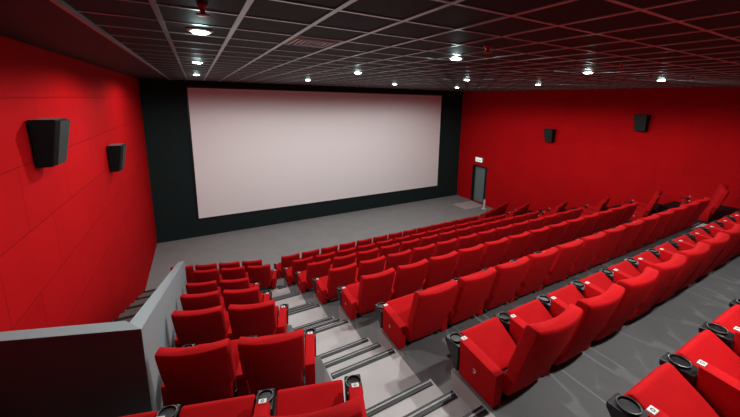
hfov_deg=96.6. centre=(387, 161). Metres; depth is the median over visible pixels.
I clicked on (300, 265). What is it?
chair
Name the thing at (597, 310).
chair
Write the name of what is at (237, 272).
chair
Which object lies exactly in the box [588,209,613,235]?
chair
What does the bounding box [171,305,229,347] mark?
chair
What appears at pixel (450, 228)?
chair
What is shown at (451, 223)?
chair
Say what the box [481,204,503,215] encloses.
chair
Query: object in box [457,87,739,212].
wall
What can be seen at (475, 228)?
chair
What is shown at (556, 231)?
chair
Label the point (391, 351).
trim
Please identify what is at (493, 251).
chair
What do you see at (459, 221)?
chair
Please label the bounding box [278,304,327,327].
floor
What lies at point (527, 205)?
chair
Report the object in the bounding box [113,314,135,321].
trim
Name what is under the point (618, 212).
chair
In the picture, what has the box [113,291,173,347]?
floor
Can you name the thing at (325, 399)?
chair
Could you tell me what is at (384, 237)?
chair
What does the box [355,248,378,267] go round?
chair
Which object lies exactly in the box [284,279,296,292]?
floor
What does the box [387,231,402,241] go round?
chair
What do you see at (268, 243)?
floor
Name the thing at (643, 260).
chair
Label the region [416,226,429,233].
chair
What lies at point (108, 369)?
wall
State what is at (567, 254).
chair
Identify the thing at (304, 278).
chair
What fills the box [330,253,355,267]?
chair
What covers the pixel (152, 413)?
chair
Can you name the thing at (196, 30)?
recessed light
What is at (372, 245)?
chair
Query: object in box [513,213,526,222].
chair
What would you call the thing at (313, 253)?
chair
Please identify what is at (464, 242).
chair
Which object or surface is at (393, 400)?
trim
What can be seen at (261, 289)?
floor
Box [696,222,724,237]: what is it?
chair
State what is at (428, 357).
floor
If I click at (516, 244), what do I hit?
chair
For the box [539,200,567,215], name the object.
chair
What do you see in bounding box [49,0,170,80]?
trim
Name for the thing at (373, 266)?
chair
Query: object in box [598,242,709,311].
chair
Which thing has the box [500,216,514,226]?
chair
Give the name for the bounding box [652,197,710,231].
chair
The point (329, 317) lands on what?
trim
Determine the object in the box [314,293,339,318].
floor
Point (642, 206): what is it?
chair
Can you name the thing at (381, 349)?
floor
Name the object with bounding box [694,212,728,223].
floor
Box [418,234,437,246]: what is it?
chair
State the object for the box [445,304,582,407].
chair
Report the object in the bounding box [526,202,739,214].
floor
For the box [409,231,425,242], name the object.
chair
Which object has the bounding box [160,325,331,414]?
floor
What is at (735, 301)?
chair
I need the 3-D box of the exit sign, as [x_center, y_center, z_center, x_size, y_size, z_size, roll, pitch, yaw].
[4.638,-0.109,16.669,0.069,0.250,0.480,-5,12,-30]
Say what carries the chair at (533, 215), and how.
on the floor at (308, 297)
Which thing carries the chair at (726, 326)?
on the floor
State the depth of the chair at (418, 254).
6.54 m
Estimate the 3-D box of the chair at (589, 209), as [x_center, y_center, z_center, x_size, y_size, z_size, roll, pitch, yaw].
[6.656,1.435,10.618,0.803,0.755,0.692,11,14,42]
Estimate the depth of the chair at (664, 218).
5.97 m
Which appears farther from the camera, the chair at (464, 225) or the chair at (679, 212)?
the chair at (464, 225)
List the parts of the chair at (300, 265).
armrest, backrest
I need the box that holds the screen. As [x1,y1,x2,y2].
[185,86,441,219]
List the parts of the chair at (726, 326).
seat, armrest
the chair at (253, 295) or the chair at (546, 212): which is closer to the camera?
the chair at (253, 295)
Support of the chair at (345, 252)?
on the floor at (292, 288)
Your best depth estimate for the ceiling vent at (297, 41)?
3.13 m
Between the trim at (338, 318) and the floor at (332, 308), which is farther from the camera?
the floor at (332, 308)
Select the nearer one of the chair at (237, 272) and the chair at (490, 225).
the chair at (237, 272)
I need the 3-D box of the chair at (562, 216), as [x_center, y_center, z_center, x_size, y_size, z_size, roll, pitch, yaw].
[4.556,1.661,9.177,0.608,0.755,0.832,-5,12,-30]
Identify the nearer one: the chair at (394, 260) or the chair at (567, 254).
the chair at (567, 254)
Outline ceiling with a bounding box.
[0,0,739,91]
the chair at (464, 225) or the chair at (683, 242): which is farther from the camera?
the chair at (464, 225)
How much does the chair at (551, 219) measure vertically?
0.755 m
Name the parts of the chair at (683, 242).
seat, armrest, backrest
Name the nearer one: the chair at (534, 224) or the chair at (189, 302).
the chair at (189, 302)
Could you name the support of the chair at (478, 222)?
on the floor at (292, 288)
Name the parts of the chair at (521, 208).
backrest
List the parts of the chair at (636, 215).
armrest, backrest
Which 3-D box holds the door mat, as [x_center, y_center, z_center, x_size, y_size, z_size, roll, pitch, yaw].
[4.070,2.172,16.589,1.300,0.012,0.980,-5,12,-30]
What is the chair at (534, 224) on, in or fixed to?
on the floor at (332, 308)
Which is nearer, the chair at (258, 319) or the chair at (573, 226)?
the chair at (258, 319)
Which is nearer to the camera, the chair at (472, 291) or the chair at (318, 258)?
the chair at (472, 291)
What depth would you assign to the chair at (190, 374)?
2.57 m
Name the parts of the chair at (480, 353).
armrest, seat, backrest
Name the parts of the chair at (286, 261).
armrest, backrest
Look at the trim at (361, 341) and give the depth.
3.94 m
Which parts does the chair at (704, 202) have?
backrest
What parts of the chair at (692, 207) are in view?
backrest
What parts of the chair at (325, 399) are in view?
armrest, backrest, seat, armrest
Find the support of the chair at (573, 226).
on the floor at (367, 325)
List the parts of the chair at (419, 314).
armrest, seat, backrest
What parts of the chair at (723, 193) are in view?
armrest, backrest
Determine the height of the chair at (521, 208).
0.755 m
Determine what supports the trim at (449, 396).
attached to the floor at (457, 407)
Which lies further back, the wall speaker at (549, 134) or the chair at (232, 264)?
the wall speaker at (549, 134)
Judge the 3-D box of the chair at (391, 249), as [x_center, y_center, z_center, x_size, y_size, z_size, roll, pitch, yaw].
[-0.137,2.292,8.111,0.608,0.755,0.832,-5,12,-30]
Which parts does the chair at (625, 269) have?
seat, armrest, backrest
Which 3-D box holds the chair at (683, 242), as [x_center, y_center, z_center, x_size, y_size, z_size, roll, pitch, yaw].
[4.460,1.071,4.553,0.608,0.755,0.832,-5,12,-30]
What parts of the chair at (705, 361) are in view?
seat, armrest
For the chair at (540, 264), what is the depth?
4.26 m
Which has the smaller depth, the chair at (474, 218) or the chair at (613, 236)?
the chair at (613, 236)
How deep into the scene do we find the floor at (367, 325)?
4.63 m
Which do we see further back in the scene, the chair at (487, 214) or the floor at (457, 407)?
the chair at (487, 214)
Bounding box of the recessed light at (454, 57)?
[448,56,463,59]
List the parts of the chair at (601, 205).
backrest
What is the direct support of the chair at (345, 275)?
on the floor at (332, 308)
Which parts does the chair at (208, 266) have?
backrest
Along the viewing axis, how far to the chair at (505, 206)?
14.54 m
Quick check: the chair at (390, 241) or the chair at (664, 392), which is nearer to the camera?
the chair at (664, 392)
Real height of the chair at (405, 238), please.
0.755 m
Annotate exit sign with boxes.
[475,157,482,162]
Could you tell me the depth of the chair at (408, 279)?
4.85 m
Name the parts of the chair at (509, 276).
armrest, backrest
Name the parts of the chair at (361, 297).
armrest, seat, backrest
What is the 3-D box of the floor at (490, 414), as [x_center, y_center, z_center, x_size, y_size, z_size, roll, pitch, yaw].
[0.501,3.430,2.271,0.740,3.205,0.585,-5,12,-30]
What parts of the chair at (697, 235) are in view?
seat, armrest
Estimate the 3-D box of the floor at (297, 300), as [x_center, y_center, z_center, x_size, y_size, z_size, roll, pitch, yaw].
[-2.037,3.533,6.745,0.740,1.260,0.701,-5,12,-30]
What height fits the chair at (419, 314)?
0.755 m
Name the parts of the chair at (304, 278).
armrest, seat, backrest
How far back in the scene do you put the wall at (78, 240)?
4.36 m
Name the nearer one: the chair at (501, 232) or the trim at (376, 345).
the trim at (376, 345)
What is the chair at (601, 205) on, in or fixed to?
on the floor
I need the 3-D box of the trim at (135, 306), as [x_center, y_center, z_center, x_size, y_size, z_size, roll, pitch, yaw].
[-4.844,2.927,6.844,0.938,0.038,0.071,-5,12,-30]
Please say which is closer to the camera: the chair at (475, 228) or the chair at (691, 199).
the chair at (691, 199)
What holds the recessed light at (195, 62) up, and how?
in the ceiling
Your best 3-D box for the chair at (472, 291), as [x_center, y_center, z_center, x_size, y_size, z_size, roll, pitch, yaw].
[0.809,1.565,3.988,0.608,0.755,0.832,-5,12,-30]
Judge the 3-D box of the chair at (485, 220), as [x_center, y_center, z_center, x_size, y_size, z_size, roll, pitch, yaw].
[3.241,2.235,11.573,0.608,0.755,0.832,-5,12,-30]
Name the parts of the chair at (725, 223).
seat, armrest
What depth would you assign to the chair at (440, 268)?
5.12 m
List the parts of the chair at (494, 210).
backrest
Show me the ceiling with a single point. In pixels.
(408, 44)
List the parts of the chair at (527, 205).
backrest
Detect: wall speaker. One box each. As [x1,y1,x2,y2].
[27,118,70,167]
[107,143,126,171]
[544,128,555,142]
[634,114,650,131]
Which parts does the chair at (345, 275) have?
armrest, seat, backrest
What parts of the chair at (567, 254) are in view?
backrest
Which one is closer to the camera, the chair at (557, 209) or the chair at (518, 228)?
the chair at (518, 228)
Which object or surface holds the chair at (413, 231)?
on the floor at (268, 243)
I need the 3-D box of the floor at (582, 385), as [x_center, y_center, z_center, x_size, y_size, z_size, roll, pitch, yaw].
[4.045,3.115,4.348,7.500,3.205,1.210,-5,12,-30]
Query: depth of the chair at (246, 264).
8.89 m
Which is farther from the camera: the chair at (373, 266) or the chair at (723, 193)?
the chair at (723, 193)
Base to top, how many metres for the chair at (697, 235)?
0.755 m
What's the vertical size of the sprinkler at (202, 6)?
0.071 m
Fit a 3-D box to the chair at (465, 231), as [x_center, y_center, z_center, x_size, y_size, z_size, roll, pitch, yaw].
[1.874,2.120,9.255,0.608,0.755,0.832,-5,12,-30]
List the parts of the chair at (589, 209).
armrest, armrest, backrest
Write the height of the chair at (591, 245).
0.755 m
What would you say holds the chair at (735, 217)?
on the floor at (582, 385)
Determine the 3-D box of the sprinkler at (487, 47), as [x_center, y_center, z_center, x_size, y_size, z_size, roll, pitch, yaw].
[0.971,-1.089,3.199,0.087,0.071,0.087,-5,12,-30]
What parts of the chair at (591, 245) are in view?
backrest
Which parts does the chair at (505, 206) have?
backrest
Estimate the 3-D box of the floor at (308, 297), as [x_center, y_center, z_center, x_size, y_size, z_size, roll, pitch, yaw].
[1.507,3.218,8.822,7.500,1.260,1.326,-5,12,-30]
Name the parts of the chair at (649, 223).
backrest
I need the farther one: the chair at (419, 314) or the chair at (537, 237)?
the chair at (537, 237)
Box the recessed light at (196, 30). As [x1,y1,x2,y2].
[186,27,212,34]
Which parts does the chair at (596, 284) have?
seat, armrest, backrest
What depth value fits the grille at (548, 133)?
13.05 m
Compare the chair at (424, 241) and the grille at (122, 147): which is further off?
the chair at (424, 241)
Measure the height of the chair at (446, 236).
0.755 m
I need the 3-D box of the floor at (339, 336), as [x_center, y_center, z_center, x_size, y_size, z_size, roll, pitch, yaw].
[-0.749,3.460,4.471,0.740,2.290,0.630,-5,12,-30]
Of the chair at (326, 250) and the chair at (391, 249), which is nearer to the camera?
the chair at (391, 249)
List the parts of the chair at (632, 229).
backrest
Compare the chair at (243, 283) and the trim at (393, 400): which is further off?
the chair at (243, 283)
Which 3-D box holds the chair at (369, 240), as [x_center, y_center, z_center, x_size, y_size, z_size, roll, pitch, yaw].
[-0.930,2.780,10.753,0.608,0.755,0.832,-5,12,-30]
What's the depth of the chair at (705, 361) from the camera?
1.85 m
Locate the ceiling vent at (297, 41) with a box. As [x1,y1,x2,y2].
[284,36,341,47]
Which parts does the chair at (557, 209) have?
backrest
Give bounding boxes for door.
[470,164,486,202]
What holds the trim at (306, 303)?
attached to the floor
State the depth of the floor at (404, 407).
2.75 m
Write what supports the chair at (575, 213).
on the floor at (332, 308)
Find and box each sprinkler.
[196,2,209,16]
[483,45,491,53]
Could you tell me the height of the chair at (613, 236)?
0.755 m
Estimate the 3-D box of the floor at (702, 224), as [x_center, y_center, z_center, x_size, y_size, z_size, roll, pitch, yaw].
[7.023,2.834,7.426,0.740,2.750,0.631,-5,12,-30]
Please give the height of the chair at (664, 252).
0.755 m
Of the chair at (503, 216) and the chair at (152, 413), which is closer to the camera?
the chair at (152, 413)
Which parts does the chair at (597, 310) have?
seat, armrest, backrest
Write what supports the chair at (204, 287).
on the floor
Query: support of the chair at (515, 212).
on the floor
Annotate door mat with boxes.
[453,201,482,209]
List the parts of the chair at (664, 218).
backrest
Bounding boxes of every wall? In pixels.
[0,35,156,331]
[0,261,186,416]
[138,79,462,242]
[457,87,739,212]
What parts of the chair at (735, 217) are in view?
seat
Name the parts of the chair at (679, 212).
backrest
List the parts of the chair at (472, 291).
seat, armrest, backrest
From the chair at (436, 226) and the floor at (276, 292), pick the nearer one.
the floor at (276, 292)
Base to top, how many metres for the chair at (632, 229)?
0.755 m
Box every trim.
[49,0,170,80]
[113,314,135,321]
[126,303,144,309]
[274,293,299,300]
[288,303,308,310]
[288,303,313,312]
[288,304,319,315]
[293,316,332,330]
[304,317,339,331]
[304,319,348,337]
[316,337,368,358]
[323,342,380,367]
[331,348,395,378]
[366,379,432,416]
[403,390,457,416]
[463,405,488,416]
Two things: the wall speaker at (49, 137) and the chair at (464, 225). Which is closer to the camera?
the wall speaker at (49, 137)
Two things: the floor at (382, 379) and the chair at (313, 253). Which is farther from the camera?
the chair at (313, 253)
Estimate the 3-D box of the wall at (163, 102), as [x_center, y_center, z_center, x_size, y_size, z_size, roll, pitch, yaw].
[-2.130,-0.445,14.587,14.403,6.240,0.300,-5,12,-30]
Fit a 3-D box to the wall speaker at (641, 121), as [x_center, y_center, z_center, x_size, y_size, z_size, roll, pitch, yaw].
[7.997,-1.228,10.384,0.281,0.530,0.377,-5,12,-30]
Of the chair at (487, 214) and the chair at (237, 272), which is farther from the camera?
the chair at (487, 214)
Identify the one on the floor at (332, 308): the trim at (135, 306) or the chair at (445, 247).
the chair at (445, 247)
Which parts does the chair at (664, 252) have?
seat, armrest, backrest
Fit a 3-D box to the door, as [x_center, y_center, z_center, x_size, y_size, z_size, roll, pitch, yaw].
[4.788,1.140,16.946,0.280,1.940,1.000,-5,12,-30]
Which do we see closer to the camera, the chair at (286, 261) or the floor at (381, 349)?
the floor at (381, 349)
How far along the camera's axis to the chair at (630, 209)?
7.96 m
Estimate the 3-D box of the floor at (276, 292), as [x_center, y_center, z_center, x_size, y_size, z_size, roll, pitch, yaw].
[-2.689,3.564,7.896,0.740,0.750,0.645,-5,12,-30]
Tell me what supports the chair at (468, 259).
on the floor at (367, 325)
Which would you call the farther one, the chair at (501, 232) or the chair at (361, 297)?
the chair at (501, 232)
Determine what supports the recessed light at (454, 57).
in the ceiling
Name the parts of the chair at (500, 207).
backrest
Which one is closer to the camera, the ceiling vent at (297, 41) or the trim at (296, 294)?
the ceiling vent at (297, 41)
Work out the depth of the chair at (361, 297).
4.64 m
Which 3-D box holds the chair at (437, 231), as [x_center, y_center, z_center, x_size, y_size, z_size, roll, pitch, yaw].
[1.230,2.407,10.428,0.608,0.755,0.832,-5,12,-30]
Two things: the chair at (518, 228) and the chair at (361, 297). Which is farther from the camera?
the chair at (518, 228)
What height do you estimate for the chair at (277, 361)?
0.755 m
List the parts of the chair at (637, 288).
seat, armrest, backrest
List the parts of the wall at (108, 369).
panel, panel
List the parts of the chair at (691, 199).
armrest, backrest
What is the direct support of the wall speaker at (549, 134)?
attached to the wall at (690, 146)
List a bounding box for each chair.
[121,411,157,416]
[155,338,239,406]
[156,394,255,416]
[170,265,194,282]
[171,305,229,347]
[180,290,224,310]
[185,280,220,295]
[193,268,221,286]
[195,263,219,274]
[219,261,239,274]
[220,277,260,296]
[221,266,247,279]
[223,286,271,311]
[227,300,288,339]
[236,328,315,396]
[242,259,261,271]
[247,264,277,288]
[253,374,366,416]
[274,253,299,278]
[283,256,312,285]
[295,258,330,292]
[300,249,318,261]
[312,262,356,303]
[313,251,334,263]
[319,245,337,256]
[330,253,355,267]
[336,247,355,256]
[336,268,394,319]
[339,241,355,249]
[354,255,385,282]
[355,238,371,251]
[355,243,374,257]
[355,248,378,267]
[372,234,387,246]
[375,239,392,252]
[375,279,457,348]
[378,243,399,260]
[383,249,411,271]
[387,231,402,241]
[387,259,427,300]
[392,235,409,244]
[399,238,419,253]
[402,228,416,236]
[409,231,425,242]
[409,243,435,263]
[415,267,496,331]
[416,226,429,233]
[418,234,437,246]
[420,251,457,289]
[425,228,440,236]
[430,223,442,229]
[433,238,456,256]
[437,230,455,241]
[441,225,455,232]
[443,220,454,226]
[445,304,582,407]
[448,244,484,281]
[450,256,529,315]
[454,226,471,238]
[455,218,466,225]
[455,222,468,230]
[455,233,476,251]
[466,215,477,221]
[468,219,481,226]
[470,223,486,234]
[474,228,495,245]
[474,237,507,272]
[477,207,497,219]
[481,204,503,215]
[481,210,491,219]
[481,216,493,223]
[481,247,558,302]
[485,220,500,230]
[487,202,508,214]
[493,214,505,220]
[493,224,512,240]
[494,283,624,375]
[498,231,529,264]
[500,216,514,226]
[505,205,524,218]
[506,202,529,215]
[509,208,518,217]
[509,239,583,290]
[510,220,528,235]
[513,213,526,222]
[519,226,549,257]
[525,211,538,220]
[526,217,543,231]
[533,231,605,280]
[534,267,658,349]
[537,203,562,217]
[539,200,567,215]
[539,221,567,251]
[540,213,557,228]
[555,210,570,223]
[555,225,625,271]
[557,217,583,244]
[568,207,583,219]
[568,253,686,328]
[573,212,598,240]
[575,219,643,262]
[580,199,606,216]
[581,195,610,214]
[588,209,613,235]
[593,214,659,255]
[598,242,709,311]
[602,205,625,230]
[606,363,719,416]
[609,209,674,248]
[615,202,638,226]
[623,232,729,296]
[624,205,687,242]
[626,190,661,211]
[630,193,660,220]
[639,201,699,237]
[645,224,739,283]
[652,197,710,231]
[659,330,739,416]
[664,222,739,272]
[679,188,729,221]
[680,184,728,208]
[681,228,739,262]
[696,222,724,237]
[699,304,739,356]
[710,217,736,229]
[722,212,739,222]
[729,298,739,306]
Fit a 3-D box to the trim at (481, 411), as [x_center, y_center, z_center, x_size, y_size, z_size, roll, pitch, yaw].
[0.402,1.820,2.203,0.700,0.040,0.071,-5,12,-30]
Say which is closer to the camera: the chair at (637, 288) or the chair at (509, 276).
the chair at (637, 288)
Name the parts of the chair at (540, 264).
backrest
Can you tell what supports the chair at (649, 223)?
on the floor at (428, 357)
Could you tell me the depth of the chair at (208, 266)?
8.63 m
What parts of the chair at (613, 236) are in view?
backrest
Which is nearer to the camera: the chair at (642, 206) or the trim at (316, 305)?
the trim at (316, 305)
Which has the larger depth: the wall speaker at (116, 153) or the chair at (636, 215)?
the chair at (636, 215)
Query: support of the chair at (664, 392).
on the floor
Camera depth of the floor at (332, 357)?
3.90 m
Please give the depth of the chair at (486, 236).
7.39 m
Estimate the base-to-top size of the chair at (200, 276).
0.755 m
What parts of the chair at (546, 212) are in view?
backrest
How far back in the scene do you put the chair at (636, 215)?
8.75 m
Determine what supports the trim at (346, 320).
attached to the floor at (339, 336)
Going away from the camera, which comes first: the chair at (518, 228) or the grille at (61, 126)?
the grille at (61, 126)
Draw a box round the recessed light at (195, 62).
[190,61,203,63]
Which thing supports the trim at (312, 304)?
attached to the floor
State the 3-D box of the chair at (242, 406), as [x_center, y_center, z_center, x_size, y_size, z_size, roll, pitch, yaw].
[-1.046,1.482,1.747,0.608,0.755,0.832,-1,11,-13]
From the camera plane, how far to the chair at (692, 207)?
6.54 m
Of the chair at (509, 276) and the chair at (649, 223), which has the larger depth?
the chair at (649, 223)
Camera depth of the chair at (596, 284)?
3.17 m
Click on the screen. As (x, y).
(253, 149)
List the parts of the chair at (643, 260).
seat, armrest, backrest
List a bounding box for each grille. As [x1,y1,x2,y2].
[54,119,70,164]
[119,144,126,170]
[544,129,552,141]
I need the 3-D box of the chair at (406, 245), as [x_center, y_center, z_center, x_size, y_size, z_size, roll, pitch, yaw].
[0.366,2.249,8.397,0.608,0.755,0.832,-5,12,-30]
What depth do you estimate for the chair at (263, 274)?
7.83 m
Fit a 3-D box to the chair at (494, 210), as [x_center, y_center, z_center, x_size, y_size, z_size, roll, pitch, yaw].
[4.184,2.280,13.995,0.832,0.755,0.608,11,14,42]
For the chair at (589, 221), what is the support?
on the floor at (367, 325)
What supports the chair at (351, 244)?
on the floor at (268, 243)
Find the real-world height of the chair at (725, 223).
0.755 m
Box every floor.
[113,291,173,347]
[145,195,492,290]
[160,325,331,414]
[260,283,276,292]
[261,286,290,297]
[275,293,305,308]
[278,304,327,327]
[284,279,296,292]
[296,284,313,303]
[304,320,360,355]
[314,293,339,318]
[321,338,372,362]
[326,342,385,374]
[329,348,420,408]
[339,305,379,343]
[371,379,443,416]
[378,228,693,393]
[424,390,471,416]
[450,254,739,416]
[483,405,494,416]
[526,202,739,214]
[688,223,707,229]
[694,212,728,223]
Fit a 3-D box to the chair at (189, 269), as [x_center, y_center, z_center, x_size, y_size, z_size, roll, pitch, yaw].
[-5.472,3.031,8.908,0.608,0.755,0.832,-1,11,-13]

